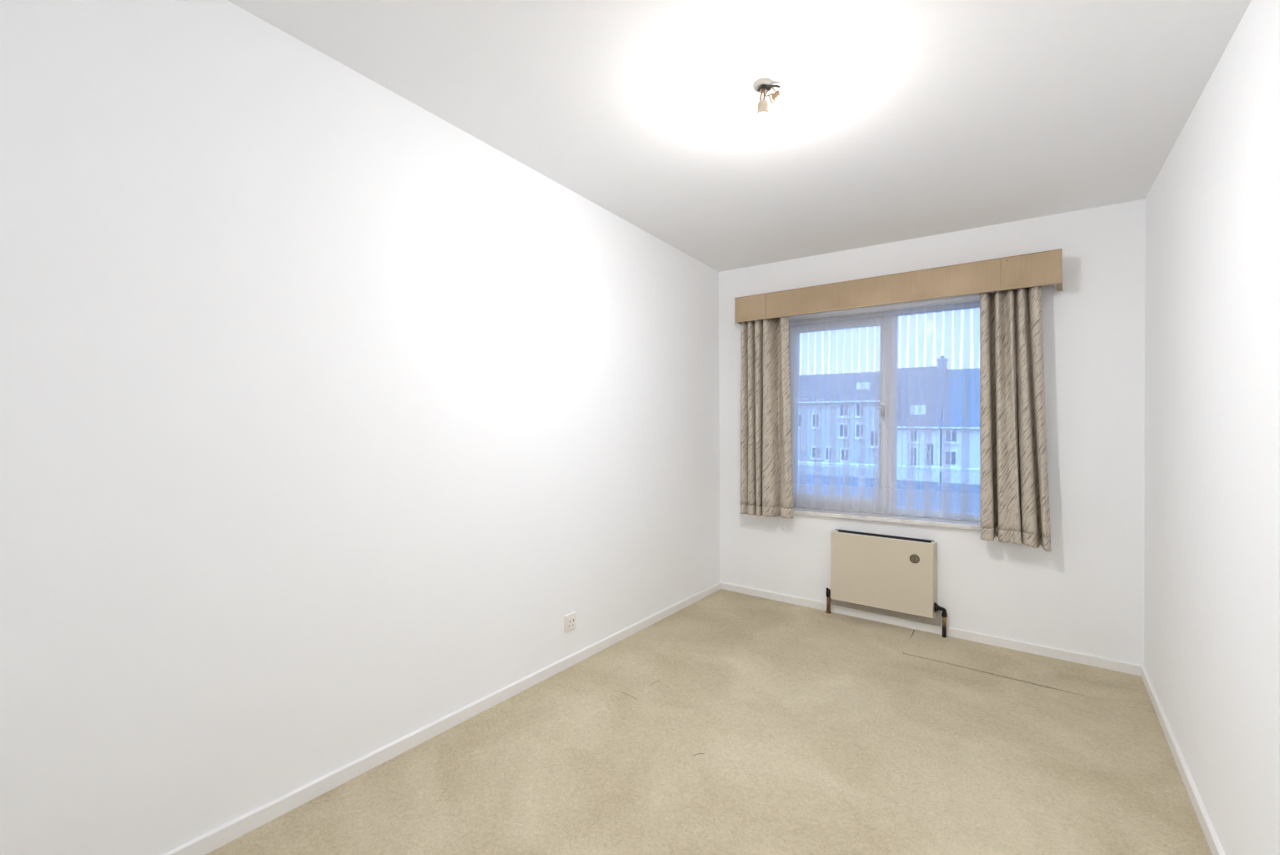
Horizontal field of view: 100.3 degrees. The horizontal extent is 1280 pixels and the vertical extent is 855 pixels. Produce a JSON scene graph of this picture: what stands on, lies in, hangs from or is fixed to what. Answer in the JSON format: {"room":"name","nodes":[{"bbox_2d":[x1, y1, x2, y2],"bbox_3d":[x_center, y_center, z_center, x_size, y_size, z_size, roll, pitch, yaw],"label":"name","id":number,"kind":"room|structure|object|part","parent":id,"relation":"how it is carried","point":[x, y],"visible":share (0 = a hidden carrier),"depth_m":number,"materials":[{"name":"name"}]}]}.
{"room":"empty bedroom","nodes":[
{"label":"empty bedroom","id":0,"kind":"room"},
{"bbox_2d":[0,0,720,854],"bbox_3d":[-0.612,0.015,2.559,0.198,2.600,4.350,1,0,35],"label":"wall","id":1,"kind":"structure","parent":0,"point":[327,409],"depth_m":1.70,"materials":[{"name":"white paint"}]},
{"bbox_2d":[162,581,721,854],"bbox_3d":[-0.581,1.240,2.530,0.013,0.076,4.150,1,0,36],"label":"baseboard","id":2,"kind":"structure","parent":1,"relation":"attached to","point":[221,835],"depth_m":2.03,"materials":[{"name":"paint"}]},
{"bbox_2d":[563,611,576,632],"bbox_3d":[-0.368,1.026,2.822,0.015,0.086,0.084,1,0,35],"label":"power socket","id":3,"kind":"object","parent":1,"relation":"attached to","point":[569,619],"visible":1,"depth_m":2.81,"materials":[{"name":"white plastic"}]},
{"bbox_2d":[205,588,1212,854],"bbox_3d":[0.416,1.306,1.799,2.720,0.083,4.310,1,0,35],"label":"floor","id":4,"kind":"structure","parent":0,"point":[731,722],"depth_m":2.05,"materials":[{"name":"beige carpet"}]},
{"bbox_2d":[227,0,1251,271],"bbox_3d":[0.503,-1.285,1.887,2.770,0.135,4.570,1,0,35],"label":"ceiling","id":5,"kind":"structure","parent":0,"point":[890,121],"depth_m":1.97,"materials":[{"name":"paint"}]},
{"bbox_2d":[752,78,780,143],"bbox_3d":[0.450,-1.122,1.907,0.093,0.208,0.068,1,0,0],"label":"ceiling lamp","id":6,"kind":"object","parent":5,"relation":"hanging from","point":[762,130],"visible":1,"depth_m":1.89,"materials":[{"name":"glass"}]},
{"bbox_3d":[0.437,-1.071,1.907,0.062,0.068,0.062,1,0,0],"label":"bulb globe","id":7,"kind":"part","parent":6,"relation":"part of","materials":[{"name":"white glass"}]},
{"bbox_2d":[718,199,1144,665],"bbox_3d":[1.724,0.028,3.631,2.770,2.620,0.300,1,0,35],"label":"wall","id":8,"kind":"structure","parent":0,"point":[1085,594],"depth_m":3.01,"materials":[{"name":"white paint"}]},
{"bbox_2d":[788,297,979,521],"bbox_3d":[1.697,-0.098,3.651,1.460,1.406,0.149,1,0,35],"label":"window","id":9,"kind":"structure","parent":8,"relation":"in","point":[888,323],"depth_m":3.66,"materials":[{"name":"white paint"}]},
{"bbox_3d":[1.428,-0.114,3.870,0.692,1.323,0.064,1,0,35],"label":"opening sash","id":10,"kind":"part","parent":9,"relation":"part of","materials":[{"name":"white paint"}]},
{"bbox_3d":[1.658,-0.105,3.646,0.018,0.085,0.036,1,0,35],"label":"handle","id":11,"kind":"part","parent":9,"relation":"part of","materials":[{"name":"white metal"}]},
{"bbox_3d":[1.666,-0.795,3.597,1.440,0.012,0.018,1,0,35],"label":"sheer rail","id":12,"kind":"part","parent":9,"relation":"part of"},
{"bbox_2d":[788,301,980,521],"bbox_3d":[1.660,-0.098,3.598,1.372,1.374,0.059,1,0,35],"label":"sheer curtain","id":13,"kind":"object","parent":9,"relation":"hanging from","point":[925,503],"visible":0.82,"depth_m":3.58,"materials":[{"name":"white fabric"}]},
{"bbox_2d":[825,528,947,637],"bbox_3d":[1.585,1.002,3.485,0.731,0.590,0.088,1,0,35],"label":"radiator","id":14,"kind":"object","parent":8,"relation":"attached to","point":[892,575],"visible":0.98,"depth_m":3.44,"materials":[{"name":"beige metal"}]},
{"bbox_3d":[1.597,0.914,3.526,0.601,0.415,0.010,1,0,35],"label":"plate","id":15,"kind":"part","parent":14,"relation":"part of","materials":[{"name":"metal"}]},
{"bbox_3d":[1.596,1.173,3.504,0.661,0.103,0.016,1,0,35],"label":"wall plate","id":16,"kind":"part","parent":14,"relation":"part of","materials":[{"name":"beige metal"}]},
{"bbox_2d":[793,506,998,531],"bbox_3d":[1.638,0.604,3.579,1.520,0.052,0.192,1,0,35],"label":"window sill","id":17,"kind":"structure","parent":8,"relation":"attached to","point":[962,524],"depth_m":3.50,"materials":[{"name":"white stone"}]},
{"bbox_2d":[734,248,1062,324],"bbox_3d":[1.535,-0.863,3.474,1.916,0.190,0.183,0,0,35],"label":"pelmet","id":18,"kind":"object","parent":8,"relation":"attached to","point":[1044,268],"visible":0.96,"depth_m":3.27,"materials":[{"name":"light tan wood veneer"},{"name":"dark metal"}]},
{"bbox_3d":[0.806,-0.868,3.895,0.239,0.181,0.016,0,0,35],"label":"panel","id":19,"kind":"part","parent":18,"relation":"part of","materials":[{"name":"brown wood"}]},
{"bbox_2d":[740,316,793,518],"bbox_3d":[0.933,-0.083,3.900,0.416,1.450,0.141,1,0,35],"label":"curtain","id":20,"kind":"object","parent":18,"relation":"hanging from","point":[766,489],"visible":0.97,"depth_m":3.88,"materials":[{"name":"beige fabric"}]},
{"bbox_3d":[1.472,-0.866,3.423,1.392,0.181,0.015,0,0,35],"label":"panel","id":21,"kind":"part","parent":18,"relation":"part of","materials":[{"name":"brown wood"}]},
{"bbox_2d":[979,286,1051,551],"bbox_3d":[2.134,-0.061,3.046,0.344,1.466,0.143,1,0,35],"label":"curtain","id":22,"kind":"object","parent":18,"relation":"hanging from","point":[1014,471],"visible":0.98,"depth_m":3.02,"materials":[{"name":"beige fabric"}]},
{"bbox_3d":[2.151,-0.864,2.941,0.272,0.181,0.016,0,0,35],"label":"panel","id":23,"kind":"part","parent":18,"relation":"part of","materials":[{"name":"brown wood"}]},
{"bbox_3d":[2.307,-0.861,2.933,0.019,0.187,0.174,1,0,39],"label":"panel","id":24,"kind":"part","parent":18,"relation":"part of","materials":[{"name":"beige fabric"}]},
{"bbox_2d":[720,582,1142,676],"bbox_3d":[1.630,1.267,3.498,2.456,0.080,0.013,1,0,35],"label":"baseboard","id":25,"kind":"structure","parent":8,"relation":"attached to","point":[1110,664],"depth_m":3.26,"materials":[{"name":"paint"}]},
{"bbox_2d":[1144,0,1279,854],"bbox_3d":[1.444,0.039,1.102,0.227,2.600,4.352,1,0,36],"label":"wall","id":26,"kind":"structure","parent":0,"point":[1212,549],"depth_m":1.64,"materials":[{"name":"white paint"}]},
{"bbox_2d":[1141,665,1225,854],"bbox_3d":[1.378,1.266,1.142,0.013,0.082,4.152,1,0,37],"label":"baseboard","id":27,"kind":"structure","parent":26,"relation":"attached to","point":[1212,840],"depth_m":1.92,"materials":[{"name":"paint"}]},
{"label":"outside","id":28,"kind":"structure","parent":0,"visible":0},
{"bbox_3d":[19.154,6.540,47.747,100.000,0.300,87.500,1,0,35],"label":"street","id":29,"kind":"object","parent":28,"visible":0},
{"bbox_2d":[798,371,879,486],"bbox_3d":[17.195,0.867,45.712,8.330,11.010,7.838,1,0,35],"label":"house","id":30,"kind":"structure","parent":29,"relation":"on","point":[839,414],"depth_m":42.74,"materials":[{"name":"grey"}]},
{"bbox_3d":[13.154,-0.568,44.355,0.620,1.020,0.020,1,0,35],"label":"pane","id":31,"kind":"part","parent":30,"relation":"part of","materials":[{"name":"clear glass"}]},
{"bbox_3d":[14.351,2.046,43.492,0.620,0.820,0.020,1,0,35],"label":"pane","id":32,"kind":"part","parent":30,"relation":"part of","materials":[{"name":"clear glass"}]},
{"bbox_3d":[14.337,-0.554,43.517,0.520,1.020,0.020,1,0,35],"label":"pane","id":33,"kind":"part","parent":30,"relation":"part of","materials":[{"name":"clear glass"}]},
{"bbox_3d":[15.166,2.106,42.914,0.420,0.920,0.020,1,0,35],"label":"pane","id":34,"kind":"part","parent":30,"relation":"part of","materials":[{"name":"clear glass"}]},
{"bbox_3d":[16.115,0.242,42.251,0.600,0.970,0.020,1,0,35],"label":"pane","id":35,"kind":"part","parent":30,"relation":"part of","materials":[{"name":"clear glass"}]},
{"bbox_3d":[16.132,-1.383,42.249,0.600,0.920,0.020,1,0,35],"label":"pane","id":36,"kind":"part","parent":30,"relation":"part of","materials":[{"name":"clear glass"}]},
{"bbox_3d":[16.185,2.167,42.191,0.520,0.820,0.020,1,0,35],"label":"pane","id":37,"kind":"part","parent":30,"relation":"part of","materials":[{"name":"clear glass"}]},
{"bbox_3d":[17.102,0.253,41.552,0.520,0.970,0.020,1,0,35],"label":"pane","id":38,"kind":"part","parent":30,"relation":"part of","materials":[{"name":"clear glass"}]},
{"bbox_3d":[17.119,-1.372,41.549,0.520,0.920,0.020,1,0,35],"label":"pane","id":39,"kind":"part","parent":30,"relation":"part of","materials":[{"name":"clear glass"}]},
{"bbox_3d":[17.546,-3.194,42.610,0.335,0.510,0.025,1,0,35],"label":"pane","id":40,"kind":"part","parent":30,"relation":"part of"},
{"bbox_3d":[17.885,-3.190,42.370,0.335,0.510,0.025,1,0,35],"label":"pane","id":41,"kind":"part","parent":30,"relation":"part of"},
{"bbox_3d":[17.953,0.838,40.945,0.520,1.120,0.020,1,0,35],"label":"pane","id":42,"kind":"part","parent":30,"relation":"part of","materials":[{"name":"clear glass"}]},
{"bbox_2d":[896,355,948,481],"bbox_3d":[22.115,0.429,42.227,3.680,12.000,7.838,1,0,35],"label":"house","id":43,"kind":"structure","parent":29,"relation":"on","point":[921,390],"depth_m":39.71,"materials":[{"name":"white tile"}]},
{"bbox_3d":[20.162,2.164,39.371,0.370,1.320,0.020,1,0,35],"label":"pane","id":44,"kind":"part","parent":43,"relation":"part of","materials":[{"name":"blue glass"}]},
{"bbox_3d":[20.178,0.614,39.369,0.370,0.820,0.020,1,0,35],"label":"pane","id":45,"kind":"part","parent":43,"relation":"part of","materials":[{"name":"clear glass"}]},
{"bbox_3d":[20.390,-1.210,39.732,0.380,0.610,0.025,1,0,35],"label":"pane","id":46,"kind":"part","parent":43,"relation":"part of","materials":[{"name":"white glass"}]},
{"bbox_3d":[20.765,-1.205,39.466,0.380,0.610,0.025,1,0,35],"label":"pane","id":47,"kind":"part","parent":43,"relation":"part of","materials":[{"name":"white glass"}]},
{"bbox_3d":[21.041,1.949,38.749,0.420,1.570,0.020,1,0,35],"label":"pane","id":48,"kind":"part","parent":43,"relation":"part of","materials":[{"name":"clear glass"}]},
{"bbox_2d":[940,367,980,484],"bbox_3d":[27.338,1.035,38.521,9.160,10.910,7.838,1,0,35],"label":"house","id":49,"kind":"structure","parent":29,"relation":"on","point":[960,424],"depth_m":38.01,"materials":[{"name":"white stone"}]},
{"bbox_3d":[22.099,2.186,37.998,0.620,0.920,0.020,1,0,35],"label":"pane","id":50,"kind":"part","parent":49,"relation":"part of","materials":[{"name":"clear glass"}]},
{"bbox_3d":[22.136,0.636,37.981,0.670,0.720,0.020,1,0,35],"label":"pane","id":51,"kind":"part","parent":49,"relation":"part of","materials":[{"name":"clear glass"}]},
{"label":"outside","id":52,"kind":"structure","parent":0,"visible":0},
{"bbox_3d":[1.794,1.417,4.591,7.900,0.160,1.360,1,0,35],"label":"floor","id":53,"kind":"structure","parent":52,"visible":0},
{"bbox_2d":[798,461,980,492],"bbox_3d":[2.161,0.834,5.100,7.500,1.012,0.230,1,0,35],"label":"balcony railing","id":54,"kind":"object","parent":53,"relation":"on","point":[802,478],"visible":0.06,"depth_m":4.94,"materials":[{"name":"blue metal"}]},
{"bbox_3d":[1.668,0.849,5.442,1.040,0.750,0.008,1,0,35],"label":"infill panel","id":55,"kind":"part","parent":54,"relation":"part of","materials":[{"name":"blue glass"}]},
{"bbox_3d":[2.117,0.873,5.125,0.036,0.934,0.030,1,0,35],"label":"post","id":56,"kind":"part","parent":54,"relation":"part of","materials":[{"name":"blue metal"}]},
{"bbox_3d":[2.166,0.368,5.099,7.500,0.080,0.230,1,0,35],"label":"rail","id":57,"kind":"part","parent":54,"relation":"part of","materials":[{"name":"blue metal"}]},
{"bbox_3d":[2.566,0.860,4.806,1.040,0.750,0.008,1,0,35],"label":"infill panel","id":58,"kind":"part","parent":54,"relation":"part of","materials":[{"name":"blue glass"}]}
]}

